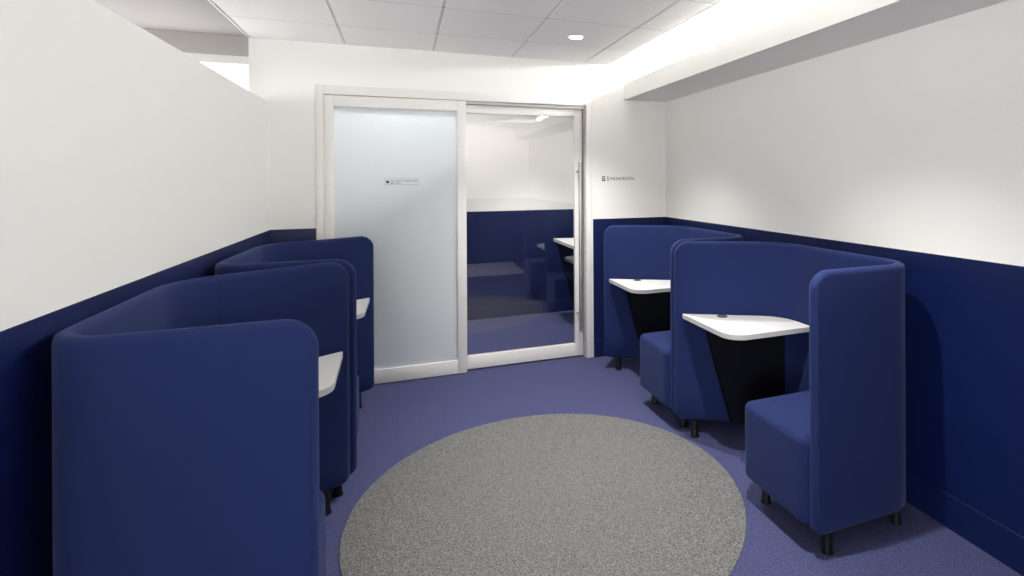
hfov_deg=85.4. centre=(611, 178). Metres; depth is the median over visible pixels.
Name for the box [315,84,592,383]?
door
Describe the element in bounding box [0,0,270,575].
wall
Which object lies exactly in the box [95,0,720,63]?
ceiling
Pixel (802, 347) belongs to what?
booth
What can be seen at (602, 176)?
wall sign
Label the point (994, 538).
baseboard
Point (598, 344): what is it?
baseboard
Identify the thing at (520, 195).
wall
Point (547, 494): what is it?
round rug
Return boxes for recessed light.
[567,35,583,39]
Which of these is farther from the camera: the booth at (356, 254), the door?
the door
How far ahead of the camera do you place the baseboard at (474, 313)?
5.98 m
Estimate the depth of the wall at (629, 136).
4.17 m
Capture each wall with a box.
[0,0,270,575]
[144,29,665,356]
[466,113,573,307]
[665,0,1023,535]
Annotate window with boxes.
[184,52,248,89]
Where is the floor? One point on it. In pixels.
(398, 419)
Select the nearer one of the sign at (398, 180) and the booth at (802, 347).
the booth at (802, 347)
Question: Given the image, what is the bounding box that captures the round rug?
[339,414,746,575]
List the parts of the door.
fixed panel, frosted pane, sliding panel, handle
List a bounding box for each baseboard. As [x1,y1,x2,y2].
[467,299,573,319]
[594,339,605,356]
[906,469,1023,575]
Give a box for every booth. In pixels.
[51,262,349,575]
[215,236,373,497]
[604,225,742,427]
[674,241,905,555]
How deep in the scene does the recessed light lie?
3.72 m
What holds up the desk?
on the floor
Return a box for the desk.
[553,238,573,304]
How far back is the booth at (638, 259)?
4.21 m
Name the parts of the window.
pane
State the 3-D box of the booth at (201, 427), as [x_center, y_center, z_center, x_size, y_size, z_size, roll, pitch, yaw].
[-1.289,0.938,1.902,0.600,1.119,1.174,0,0,-22]
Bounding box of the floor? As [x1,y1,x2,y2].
[325,310,1021,575]
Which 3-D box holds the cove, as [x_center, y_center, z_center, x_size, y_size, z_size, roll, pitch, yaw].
[1.050,-0.944,2.550,0.545,0.523,4.640,0,0,-21]
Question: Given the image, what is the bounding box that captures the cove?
[607,0,1007,101]
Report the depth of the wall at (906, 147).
2.46 m
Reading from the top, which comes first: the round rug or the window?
the window
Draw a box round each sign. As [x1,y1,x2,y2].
[386,180,418,184]
[602,176,633,180]

